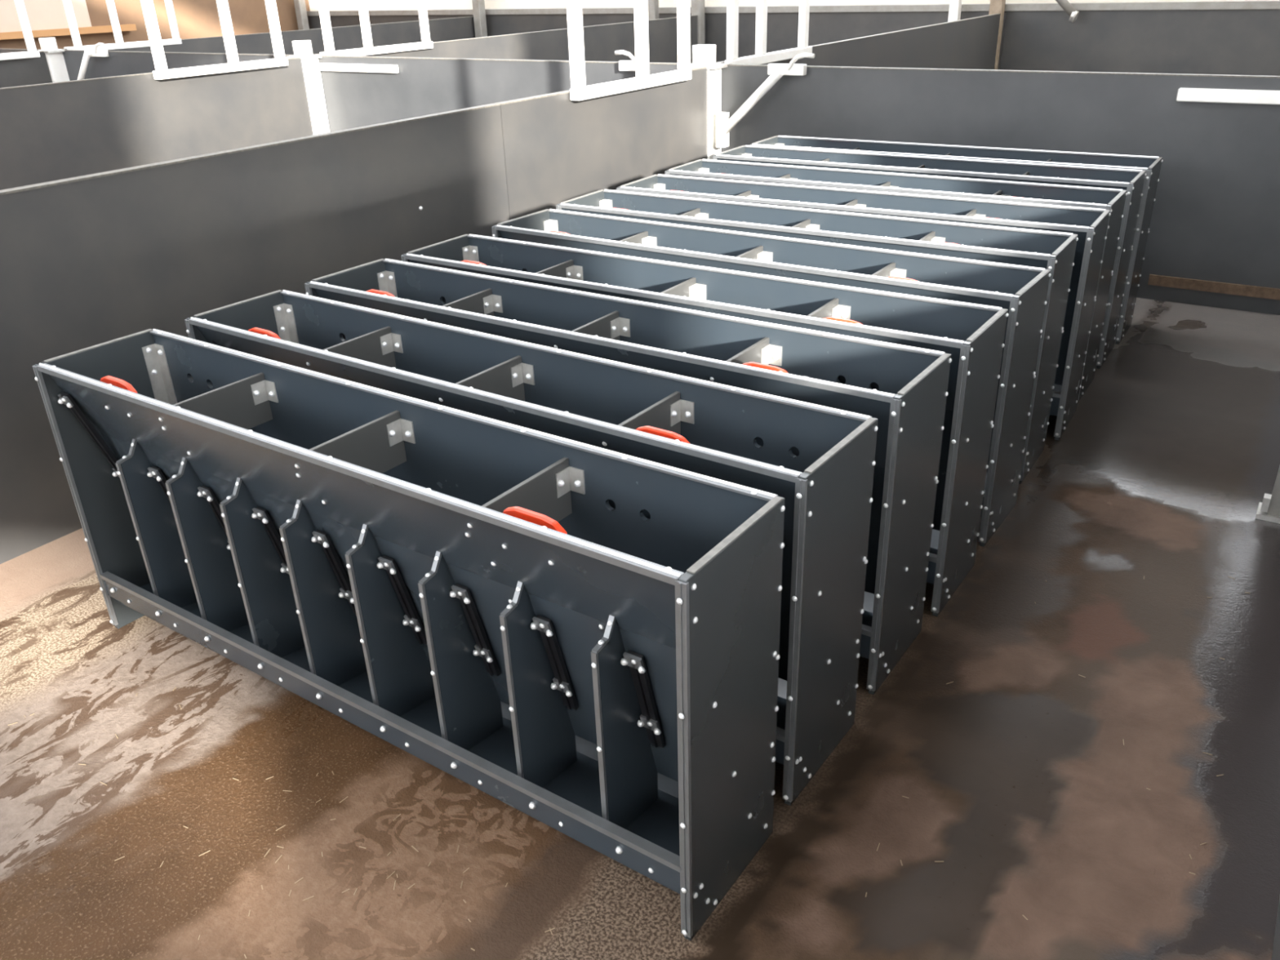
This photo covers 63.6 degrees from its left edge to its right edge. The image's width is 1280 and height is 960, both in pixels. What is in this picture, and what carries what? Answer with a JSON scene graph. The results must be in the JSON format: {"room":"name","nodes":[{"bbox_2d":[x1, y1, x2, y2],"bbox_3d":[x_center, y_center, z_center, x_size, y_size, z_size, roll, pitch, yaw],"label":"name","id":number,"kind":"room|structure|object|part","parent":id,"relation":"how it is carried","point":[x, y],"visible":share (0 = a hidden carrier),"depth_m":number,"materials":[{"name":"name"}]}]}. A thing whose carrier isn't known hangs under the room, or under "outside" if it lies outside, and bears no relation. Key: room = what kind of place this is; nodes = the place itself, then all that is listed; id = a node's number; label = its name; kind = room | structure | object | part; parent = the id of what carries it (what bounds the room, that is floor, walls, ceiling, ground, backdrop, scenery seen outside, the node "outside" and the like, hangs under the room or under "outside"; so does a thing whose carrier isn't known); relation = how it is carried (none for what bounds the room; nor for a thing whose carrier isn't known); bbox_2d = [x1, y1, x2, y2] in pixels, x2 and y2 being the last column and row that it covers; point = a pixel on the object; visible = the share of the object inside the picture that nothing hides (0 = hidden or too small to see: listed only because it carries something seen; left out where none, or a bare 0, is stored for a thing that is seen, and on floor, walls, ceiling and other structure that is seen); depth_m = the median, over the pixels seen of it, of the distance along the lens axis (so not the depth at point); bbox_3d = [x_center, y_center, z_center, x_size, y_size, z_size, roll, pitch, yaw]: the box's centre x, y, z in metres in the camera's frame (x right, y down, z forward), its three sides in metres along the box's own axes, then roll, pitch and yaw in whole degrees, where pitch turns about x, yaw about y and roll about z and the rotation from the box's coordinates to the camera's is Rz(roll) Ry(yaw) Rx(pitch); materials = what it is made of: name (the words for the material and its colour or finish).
{"room":"pig barn","nodes":[
{"label":"pig barn","id":0,"kind":"room"},
{"bbox_2d":[0,0,310,48],"bbox_3d":[-10.393,-4.941,9.353,0.237,4.424,18.170,15,31,30],"label":"wall","id":1,"kind":"structure","parent":0,"point":[195,19],"depth_m":14.79,"materials":[{"name":"beige paint"}]},
{"bbox_2d":[0,0,91,32],"bbox_3d":[-9.789,-5.730,9.693,0.079,3.192,8.888,15,31,30],"label":"window","id":2,"kind":"structure","parent":1,"relation":"attached to","point":[42,15],"depth_m":13.15,"materials":[{"name":"white glass"}]},
{"bbox_2d":[0,24,136,39],"bbox_3d":[-9.551,-4.373,10.623,0.142,0.079,9.480,15,31,30],"label":"trim","id":3,"kind":"structure","parent":1,"relation":"attached to","point":[106,28],"depth_m":13.33,"materials":[{"name":"brown"}]},
{"bbox_2d":[0,297,1279,959],"bbox_3d":[-3.346,-0.936,5.782,17.222,0.001,19.118,15,31,30],"label":"floor","id":4,"kind":"structure","parent":0,"point":[1016,773],"depth_m":2.30,"materials":[{"name":"concrete"}]},
{"bbox_2d":[0,51,52,88],"bbox_3d":[-8.117,-1.791,6.595,0.046,1.096,9.412,15,31,30],"label":"wall","id":5,"kind":"structure","parent":4,"relation":"on","point":[27,71],"depth_m":9.62,"materials":[{"name":"plastic"}]},
{"bbox_2d":[0,0,39,60],"bbox_3d":[-5.942,-4.124,9.045,0.059,0.857,1.122,15,31,30],"label":"rail","id":6,"kind":"object","parent":5,"relation":"attached to","point":[32,52],"visible":1,"depth_m":9.48,"materials":[{"name":"white metal"}]},
{"bbox_2d":[38,37,70,82],"bbox_3d":[-5.582,-3.635,10.014,0.221,1.209,0.174,15,31,30],"label":"post","id":7,"kind":"object","parent":4,"relation":"on","point":[54,55],"visible":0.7,"depth_m":9.78,"materials":[{"name":"white metal"}]},
{"bbox_3d":[-5.596,-4.072,9.797,0.221,0.020,0.174,15,31,30],"label":"plate","id":8,"kind":"part","parent":7,"relation":"part of","materials":[{"name":"white metal"}]},
{"bbox_2d":[0,57,313,190],"bbox_3d":[-5.103,-0.990,4.776,0.046,1.096,9.412,15,31,30],"label":"wall","id":9,"kind":"structure","parent":4,"relation":"on","point":[51,131],"depth_m":6.95,"materials":[{"name":"plastic"}]},
{"bbox_2d":[140,0,288,79],"bbox_3d":[-2.972,-3.292,7.167,0.059,0.857,1.090,15,31,30],"label":"rail","id":10,"kind":"object","parent":9,"relation":"attached to","point":[162,72],"visible":1,"depth_m":7.26,"materials":[{"name":"white metal"}]},
{"bbox_2d":[61,16,475,54],"bbox_3d":[-3.914,-4.869,12.515,0.046,1.096,6.252,15,31,30],"label":"wall","id":11,"kind":"structure","parent":4,"relation":"on","point":[345,37],"depth_m":12.66,"materials":[{"name":"plastic"}]},
{"bbox_2d":[62,0,182,50],"bbox_3d":[-5.253,-4.786,10.333,0.059,0.857,1.264,15,31,30],"label":"rail","id":12,"kind":"object","parent":11,"relation":"on","point":[120,44],"visible":0.91,"depth_m":10.37,"materials":[{"name":"white metal"}]},
{"bbox_2d":[293,0,309,30],"bbox_3d":[-5.313,-7.415,16.131,0.126,2.528,0.126,15,31,30],"label":"post","id":13,"kind":"object","parent":4,"relation":"on","point":[300,5],"visible":0.28,"depth_m":16.15,"materials":[{"name":"white metal"}]},
{"bbox_2d":[285,40,329,134],"bbox_3d":[-2.581,-2.837,8.202,0.221,1.209,0.174,15,31,30],"label":"post","id":14,"kind":"object","parent":4,"relation":"on","point":[303,49],"visible":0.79,"depth_m":8.03,"materials":[{"name":"white metal"}]},
{"bbox_3d":[-2.596,-3.274,7.986,0.221,0.020,0.174,15,31,30],"label":"plate","id":15,"kind":"part","parent":14,"relation":"part of","materials":[{"name":"white metal"}]},
{"bbox_2d":[0,66,707,564],"bbox_3d":[-2.107,-0.194,2.968,0.049,1.096,9.412,15,31,30],"label":"wall","id":16,"kind":"structure","parent":4,"relation":"on","point":[87,260],"depth_m":3.76,"materials":[{"name":"concrete"}]},
{"bbox_3d":[-2.667,0.201,2.218,0.040,1.090,7.382,15,31,30],"label":"panel","id":17,"kind":"part","parent":16,"relation":"part of","materials":[{"name":"grey metal"}]},
{"bbox_3d":[-0.078,-1.616,5.706,0.040,1.090,2.026,15,31,30],"label":"panel","id":18,"kind":"part","parent":16,"relation":"part of","materials":[{"name":"grey metal"}]},
{"bbox_2d":[565,0,691,101],"bbox_3d":[-0.038,-2.459,5.291,0.059,0.857,1.082,15,31,30],"label":"rail","id":19,"kind":"object","parent":16,"relation":"attached to","point":[579,91],"visible":1,"depth_m":5.37,"materials":[{"name":"white metal"}]},
{"bbox_2d":[31,328,785,941],"bbox_3d":[-0.619,0.225,2.364,1.931,0.794,0.339,16,31,31],"label":"trough","id":20,"kind":"object","parent":4,"relation":"on","point":[464,591],"visible":1,"depth_m":2.15,"materials":[{"name":"grey plastic"}]},
{"bbox_3d":[-1.402,0.005,2.865,0.016,0.790,0.324,16,31,31],"label":"panel","id":21,"kind":"part","parent":20,"relation":"part of","materials":[{"name":"grey plastic"}]},
{"bbox_3d":[-0.646,0.181,2.303,1.893,0.628,0.209,16,31,31],"label":"panel","id":22,"kind":"part","parent":20,"relation":"part of","materials":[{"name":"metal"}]},
{"bbox_3d":[-0.529,0.152,2.475,1.893,0.743,0.011,16,31,31],"label":"panel","id":23,"kind":"part","parent":20,"relation":"part of","materials":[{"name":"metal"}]},
{"bbox_3d":[0.168,0.445,1.873,0.016,0.790,0.324,16,31,31],"label":"panel","id":24,"kind":"part","parent":20,"relation":"part of","materials":[{"name":"grey plastic"}]},
{"bbox_2d":[471,0,487,37],"bbox_3d":[-2.238,-6.606,14.291,0.126,2.528,0.126,15,31,30],"label":"post","id":25,"kind":"object","parent":4,"relation":"on","point":[478,6],"visible":0.28,"depth_m":14.34,"materials":[{"name":"white metal"}]},
{"bbox_2d":[314,14,706,62],"bbox_3d":[-0.867,-4.059,10.676,0.046,1.096,6.252,15,31,30],"label":"wall","id":26,"kind":"structure","parent":4,"relation":"on","point":[601,42],"depth_m":10.60,"materials":[{"name":"plastic"}]},
{"bbox_2d":[317,0,433,56],"bbox_3d":[-2.191,-3.954,8.450,0.059,0.857,1.232,15,31,30],"label":"rail","id":27,"kind":"object","parent":26,"relation":"on","point":[324,15],"visible":0.9,"depth_m":8.46,"materials":[{"name":"white metal"}]},
{"bbox_2d":[184,289,878,805],"bbox_3d":[-0.382,0.064,2.672,1.931,0.794,0.339,16,31,32],"label":"trough","id":28,"kind":"object","parent":4,"relation":"on","point":[705,428],"visible":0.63,"depth_m":2.31,"materials":[{"name":"grey plastic"}]},
{"bbox_3d":[-1.160,-0.159,3.179,0.016,0.790,0.324,16,32,32],"label":"panel","id":29,"kind":"part","parent":28,"relation":"part of","materials":[{"name":"grey plastic"}]},
{"bbox_3d":[-0.410,0.021,2.611,1.893,0.628,0.209,16,32,32],"label":"panel","id":30,"kind":"part","parent":28,"relation":"part of","materials":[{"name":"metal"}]},
{"bbox_3d":[-0.291,-0.009,2.781,1.893,0.743,0.011,16,32,32],"label":"panel","id":31,"kind":"part","parent":28,"relation":"part of","materials":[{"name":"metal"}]},
{"bbox_3d":[0.400,0.287,2.174,0.016,0.790,0.324,16,32,32],"label":"panel","id":32,"kind":"part","parent":28,"relation":"part of","materials":[{"name":"grey plastic"}]},
{"bbox_2d":[304,258,951,694],"bbox_3d":[-0.139,-0.102,2.990,1.931,0.794,0.339,15,31,31],"label":"trough","id":33,"kind":"object","parent":4,"relation":"on","point":[908,404],"visible":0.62,"depth_m":2.62,"materials":[{"name":"grey plastic"}]},
{"bbox_3d":[-0.925,-0.319,3.486,0.016,0.790,0.324,15,31,31],"label":"panel","id":34,"kind":"part","parent":33,"relation":"part of","materials":[{"name":"grey plastic"}]},
{"bbox_3d":[-0.166,-0.145,2.928,1.893,0.628,0.209,15,31,31],"label":"panel","id":35,"kind":"part","parent":33,"relation":"part of","materials":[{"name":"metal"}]},
{"bbox_3d":[-0.050,-0.175,3.101,1.893,0.743,0.011,15,31,31],"label":"panel","id":36,"kind":"part","parent":33,"relation":"part of","materials":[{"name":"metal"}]},
{"bbox_3d":[0.652,0.116,2.503,0.016,0.790,0.324,15,31,31],"label":"panel","id":37,"kind":"part","parent":33,"relation":"part of","materials":[{"name":"grey plastic"}]},
{"bbox_2d":[8,575,1250,958],"bbox_3d":[-0.201,0.651,2.368,3.880,0.001,1.363,-2,26,-1],"label":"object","id":38,"kind":"object","parent":4,"relation":"on","point":[1144,575],"visible":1,"depth_m":2.15,"materials":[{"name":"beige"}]},
{"bbox_2d":[0,48,1279,315],"bbox_3d":[-2.484,-2.808,8.264,14.850,1.096,0.058,15,31,30],"label":"wall","id":39,"kind":"structure","parent":4,"relation":"on","point":[1213,240],"depth_m":5.37,"materials":[{"name":"plastic"}]},
{"bbox_3d":[-7.098,-4.036,11.057,3.787,1.090,0.040,15,31,30],"label":"panel","id":40,"kind":"part","parent":39,"relation":"part of","materials":[{"name":"white metal"}]},
{"bbox_2d":[84,42,109,57],"bbox_3d":[-4.992,-3.949,9.464,0.341,0.123,0.064,15,31,30],"label":"bracket","id":41,"kind":"object","parent":39,"relation":"attached to","point":[95,53],"depth_m":9.43,"materials":[{"name":"white metal"}]},
{"bbox_2d":[77,50,90,79],"bbox_3d":[-5.205,-3.759,9.633,0.376,0.467,0.065,14,30,29],"label":"brace","id":42,"kind":"object","parent":41,"relation":"attached to","point":[86,55],"visible":0.46,"depth_m":9.53,"materials":[{"name":"white metal"}]},
{"bbox_3d":[-4.930,-3.935,9.403,0.170,0.098,0.033,17,32,34],"label":"lever","id":43,"kind":"part","parent":41,"relation":"part of","materials":[{"name":"white metal"}]},
{"bbox_3d":[-4.008,-3.214,9.192,3.606,1.090,0.040,15,31,30],"label":"panel","id":44,"kind":"part","parent":39,"relation":"part of","materials":[{"name":"grey metal"}]},
{"bbox_2d":[315,62,399,73],"bbox_3d":[-2.145,-3.118,7.805,0.861,0.055,0.037,15,31,30],"label":"rail","id":45,"kind":"object","parent":39,"relation":"attached to","point":[366,68],"visible":1,"depth_m":7.77,"materials":[{"name":"white metal"}]},
{"bbox_3d":[-1.004,-2.415,7.379,3.582,1.090,0.040,15,31,30],"label":"panel","id":46,"kind":"part","parent":39,"relation":"part of","materials":[{"name":"grey metal"}]},
{"bbox_2d":[614,49,635,71],"bbox_3d":[-0.059,-2.638,6.487,0.198,0.123,0.064,15,31,30],"label":"bracket","id":47,"kind":"object","parent":39,"relation":"attached to","point":[624,65],"depth_m":6.49,"materials":[{"name":"white metal"}]},
{"bbox_3d":[-0.081,-2.646,6.476,0.170,0.098,0.033,12,30,27],"label":"lever","id":48,"kind":"part","parent":47,"relation":"part of","materials":[{"name":"white metal"}]},
{"bbox_2d":[767,53,814,75],"bbox_3d":[0.871,-2.390,5.926,0.293,0.123,0.064,15,31,30],"label":"bracket","id":49,"kind":"object","parent":39,"relation":"attached to","point":[791,68],"depth_m":5.91,"materials":[{"name":"white metal"}]},
{"bbox_3d":[0.913,-2.381,5.876,0.170,0.098,0.033,17,32,34],"label":"lever","id":50,"kind":"part","parent":49,"relation":"part of","materials":[{"name":"white metal"}]},
{"bbox_3d":[2.105,-1.589,5.502,3.858,1.090,0.040,15,31,30],"label":"panel","id":51,"kind":"part","parent":39,"relation":"part of","materials":[{"name":"grey metal"}]},
{"bbox_2d":[1176,87,1279,104],"bbox_3d":[2.967,-1.750,4.724,0.920,0.059,0.037,15,31,30],"label":"rail","id":52,"kind":"object","parent":39,"relation":"attached to","point":[1186,95],"visible":1,"depth_m":4.83,"materials":[{"name":"white metal"}]},
{"bbox_2d":[648,0,658,20],"bbox_3d":[0.163,-5.917,12.740,0.103,2.528,0.103,15,31,30],"label":"post","id":53,"kind":"object","parent":4,"relation":"on","point":[653,5],"visible":0.28,"depth_m":12.75,"materials":[{"name":"white metal"}]},
{"bbox_2d":[691,0,704,44],"bbox_3d":[0.703,-5.824,12.516,0.126,2.528,0.126,15,31,30],"label":"post","id":54,"kind":"object","parent":4,"relation":"on","point":[697,6],"visible":0.16,"depth_m":12.55,"materials":[{"name":"white metal"}]},
{"bbox_2d":[400,234,1008,616],"bbox_3d":[0.098,-0.253,3.280,1.931,0.794,0.339,15,31,31],"label":"trough","id":55,"kind":"object","parent":4,"relation":"on","point":[973,335],"visible":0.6,"depth_m":2.92,"materials":[{"name":"grey plastic"}]},
{"bbox_3d":[-0.693,-0.468,3.770,0.016,0.790,0.324,15,31,31],"label":"panel","id":56,"kind":"part","parent":55,"relation":"part of","materials":[{"name":"grey plastic"}]},
{"bbox_3d":[0.071,-0.297,3.218,1.893,0.628,0.209,15,31,31],"label":"panel","id":57,"kind":"part","parent":55,"relation":"part of","materials":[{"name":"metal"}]},
{"bbox_3d":[0.185,-0.327,3.392,1.893,0.743,0.011,15,31,31],"label":"panel","id":58,"kind":"part","parent":55,"relation":"part of","materials":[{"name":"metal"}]},
{"bbox_3d":[0.893,-0.039,2.799,0.016,0.790,0.324,15,31,31],"label":"panel","id":59,"kind":"part","parent":55,"relation":"part of","materials":[{"name":"grey plastic"}]},
{"bbox_2d":[690,44,728,159],"bbox_3d":[0.406,-2.042,6.399,0.221,1.209,0.174,15,31,30],"label":"post","id":60,"kind":"object","parent":4,"relation":"on","point":[703,55],"visible":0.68,"depth_m":6.18,"materials":[{"name":"white metal"}]},
{"bbox_3d":[0.391,-2.479,6.182,0.221,0.020,0.174,15,31,30],"label":"plate","id":61,"kind":"part","parent":60,"relation":"part of","materials":[{"name":"white metal"}]},
{"bbox_2d":[715,67,783,147],"bbox_3d":[0.648,-2.197,6.103,0.414,0.453,0.065,14,30,29],"label":"brace","id":62,"kind":"object","parent":60,"relation":"attached to","point":[724,124],"visible":1,"depth_m":6.14,"materials":[{"name":"white metal"}]},
{"bbox_2d":[491,208,1050,546],"bbox_3d":[0.348,-0.430,3.619,1.931,0.794,0.339,16,31,31],"label":"trough","id":63,"kind":"object","parent":4,"relation":"on","point":[1021,290],"visible":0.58,"depth_m":3.27,"materials":[{"name":"grey plastic"}]},
{"bbox_3d":[-0.436,-0.650,4.120,0.016,0.790,0.324,16,31,31],"label":"panel","id":64,"kind":"part","parent":63,"relation":"part of","materials":[{"name":"grey plastic"}]},
{"bbox_3d":[0.320,-0.474,3.558,1.893,0.628,0.209,16,31,31],"label":"panel","id":65,"kind":"part","parent":63,"relation":"part of","materials":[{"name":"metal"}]},
{"bbox_3d":[0.437,-0.503,3.730,1.893,0.743,0.011,16,31,31],"label":"panel","id":66,"kind":"part","parent":63,"relation":"part of","materials":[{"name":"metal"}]},
{"bbox_3d":[1.135,-0.211,3.128,0.016,0.790,0.324,16,31,31],"label":"panel","id":67,"kind":"part","parent":63,"relation":"part of","materials":[{"name":"grey plastic"}]},
{"bbox_2d":[307,8,1279,75],"bbox_3d":[1.741,-5.016,12.412,16.743,1.112,0.054,15,31,30],"label":"wall","id":68,"kind":"structure","parent":4,"relation":"on","point":[1228,42],"depth_m":10.64,"materials":[{"name":"plastic"}]},
{"bbox_2d":[306,0,1279,15],"bbox_3d":[1.736,-5.553,12.168,16.748,0.063,0.158,15,31,30],"label":"trim","id":69,"kind":"structure","parent":68,"relation":"on","point":[1233,4],"depth_m":11.40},
{"bbox_2d":[555,189,1078,484],"bbox_3d":[0.574,-0.610,3.967,1.931,0.794,0.339,14,31,30],"label":"trough","id":70,"kind":"object","parent":4,"relation":"on","point":[1055,251],"visible":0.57,"depth_m":3.65,"materials":[{"name":"grey plastic"}]},
{"bbox_3d":[-0.228,-0.817,4.443,0.016,0.790,0.324,14,31,30],"label":"panel","id":71,"kind":"part","parent":70,"relation":"part of","materials":[{"name":"grey plastic"}]},
{"bbox_3d":[0.548,-0.653,3.905,1.893,0.628,0.209,14,31,30],"label":"panel","id":72,"kind":"part","parent":70,"relation":"part of","materials":[{"name":"metal"}]},
{"bbox_3d":[0.659,-0.685,4.080,1.893,0.743,0.011,14,31,30],"label":"panel","id":73,"kind":"part","parent":70,"relation":"part of","materials":[{"name":"metal"}]},
{"bbox_3d":[1.379,-0.404,3.500,0.016,0.790,0.324,14,31,30],"label":"panel","id":74,"kind":"part","parent":70,"relation":"part of","materials":[{"name":"grey plastic"}]},
{"bbox_2d":[715,12,1006,70],"bbox_3d":[2.173,-3.251,8.841,0.046,1.096,6.252,15,31,30],"label":"wall","id":75,"kind":"structure","parent":4,"relation":"on","point":[971,43],"depth_m":9.13,"materials":[{"name":"plastic"}]},
{"bbox_2d":[724,0,812,64],"bbox_3d":[0.845,-3.124,6.571,0.059,0.857,1.146,15,31,30],"label":"rail","id":76,"kind":"object","parent":75,"relation":"attached to","point":[761,56],"visible":0.81,"depth_m":6.55,"materials":[{"name":"white metal"}]},
{"bbox_2d":[616,173,1111,440],"bbox_3d":[0.818,-0.766,4.264,1.931,0.794,0.339,14,30,29],"label":"trough","id":77,"kind":"object","parent":4,"relation":"on","point":[1090,224],"visible":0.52,"depth_m":3.92,"materials":[{"name":"grey plastic"}]},
{"bbox_3d":[0.006,-0.966,4.727,0.016,0.790,0.324,14,30,29],"label":"panel","id":78,"kind":"part","parent":77,"relation":"part of","materials":[{"name":"grey plastic"}]},
{"bbox_3d":[0.792,-0.809,4.201,1.893,0.628,0.209,14,30,29],"label":"panel","id":79,"kind":"part","parent":77,"relation":"part of","materials":[{"name":"metal"}]},
{"bbox_3d":[1.632,-0.566,3.810,0.016,0.790,0.324,14,30,29],"label":"panel","id":80,"kind":"part","parent":77,"relation":"part of","materials":[{"name":"grey plastic"}]},
{"bbox_2d":[665,159,1127,402],"bbox_3d":[1.027,-0.930,4.581,1.931,0.794,0.339,14,31,30],"label":"trough","id":81,"kind":"object","parent":4,"relation":"on","point":[1112,199],"visible":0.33,"depth_m":4.30,"materials":[{"name":"grey plastic"}]},
{"bbox_3d":[0.225,-1.137,5.056,0.016,0.790,0.324,14,31,30],"label":"panel","id":82,"kind":"part","parent":81,"relation":"part of","materials":[{"name":"grey plastic"}]},
{"bbox_3d":[1.001,-0.973,4.519,1.893,0.628,0.209,14,31,30],"label":"panel","id":83,"kind":"part","parent":81,"relation":"part of","materials":[{"name":"metal"}]},
{"bbox_3d":[1.112,-1.004,4.694,1.893,0.743,0.011,14,31,30],"label":"panel","id":84,"kind":"part","parent":81,"relation":"part of","materials":[{"name":"metal"}]},
{"bbox_3d":[1.832,-0.723,4.114,0.016,0.790,0.324,14,31,30],"label":"panel","id":85,"kind":"part","parent":81,"relation":"part of","materials":[{"name":"grey plastic"}]},
{"bbox_2d":[712,145,1146,368],"bbox_3d":[1.273,-1.110,4.927,1.931,0.794,0.339,14,31,29],"label":"trough","id":86,"kind":"object","parent":4,"relation":"on","point":[1131,180],"visible":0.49,"depth_m":4.61,"materials":[{"name":"grey plastic"}]},
{"bbox_3d":[0.469,-1.315,5.401,0.016,0.790,0.324,14,31,29],"label":"panel","id":87,"kind":"part","parent":86,"relation":"part of","materials":[{"name":"grey plastic"}]},
{"bbox_3d":[1.246,-1.153,4.865,1.893,0.628,0.209,14,31,29],"label":"panel","id":88,"kind":"part","parent":86,"relation":"part of","materials":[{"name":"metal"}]},
{"bbox_3d":[1.357,-1.185,5.041,1.893,0.743,0.011,14,31,29],"label":"panel","id":89,"kind":"part","parent":86,"relation":"part of","materials":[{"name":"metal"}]},
{"bbox_3d":[2.080,-0.905,4.463,0.016,0.790,0.324,14,31,29],"label":"panel","id":90,"kind":"part","parent":86,"relation":"part of","materials":[{"name":"grey plastic"}]},
{"bbox_2d":[947,0,962,22],"bbox_3d":[3.322,-5.077,10.834,0.103,2.528,0.103,15,31,30],"label":"post","id":91,"kind":"object","parent":4,"relation":"on","point":[955,6],"visible":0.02,"depth_m":10.86,"materials":[{"name":"white metal"}]},
{"bbox_2d":[749,135,1163,344],"bbox_3d":[1.480,-1.251,5.197,1.931,0.794,0.339,14,31,29],"label":"trough","id":92,"kind":"object","parent":4,"relation":"on","point":[1151,164],"visible":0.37,"depth_m":4.88,"materials":[{"name":"grey plastic"}]},
{"bbox_3d":[0.675,-1.455,5.668,0.016,0.790,0.324,14,31,29],"label":"panel","id":93,"kind":"part","parent":92,"relation":"part of","materials":[{"name":"grey plastic"}]},
{"bbox_3d":[1.564,-1.325,5.311,1.893,0.743,0.011,14,31,29],"label":"panel","id":94,"kind":"part","parent":92,"relation":"part of","materials":[{"name":"plastic"}]},
{"bbox_3d":[2.289,-1.046,4.735,0.016,0.790,0.324,14,31,29],"label":"panel","id":95,"kind":"part","parent":92,"relation":"part of","materials":[{"name":"grey plastic"}]},
{"bbox_2d":[988,0,1005,69],"bbox_3d":[3.717,-5.022,10.697,0.126,2.528,0.126,15,31,30],"label":"post","id":96,"kind":"object","parent":4,"relation":"on","point":[996,6],"visible":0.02,"depth_m":10.74,"materials":[{"name":"metal"}]},
{"bbox_2d":[1255,466,1279,523],"bbox_3d":[2.055,-0.334,3.047,0.198,1.027,0.095,15,31,30],"label":"gate post","id":97,"kind":"object","parent":4,"relation":"on","point":[1268,509],"visible":1,"depth_m":3.26,"materials":[{"name":"grey metal"}]},
{"bbox_3d":[2.034,0.109,3.294,0.111,0.016,0.095,15,31,30],"label":"foot plate","id":98,"kind":"part","parent":97,"relation":"part of","materials":[{"name":"grey metal"}]},
{"bbox_2d":[1271,897,1279,959],"bbox_3d":[1.918,-0.174,2.656,0.046,1.096,5.462,15,31,30],"label":"wall","id":99,"kind":"structure","parent":4,"relation":"on","point":[1276,949],"depth_m":1.85,"materials":[{"name":"plastic"}]},
{"bbox_2d":[308,0,1279,11],"bbox_3d":[1.764,-5.708,12.301,17.222,2.449,0.158,15,31,30],"label":"wall","id":100,"kind":"structure","parent":0,"point":[333,5],"depth_m":13.53,"materials":[{"name":"white paint"}]},
{"bbox_2d":[1055,0,1079,22],"bbox_3d":[4.114,-5.015,10.316,0.612,0.812,0.112,13,30,28],"label":"pipe","id":101,"kind":"object","parent":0,"point":[1065,5],"visible":1,"depth_m":10.31,"materials":[{"name":"silver metal"}]}
]}

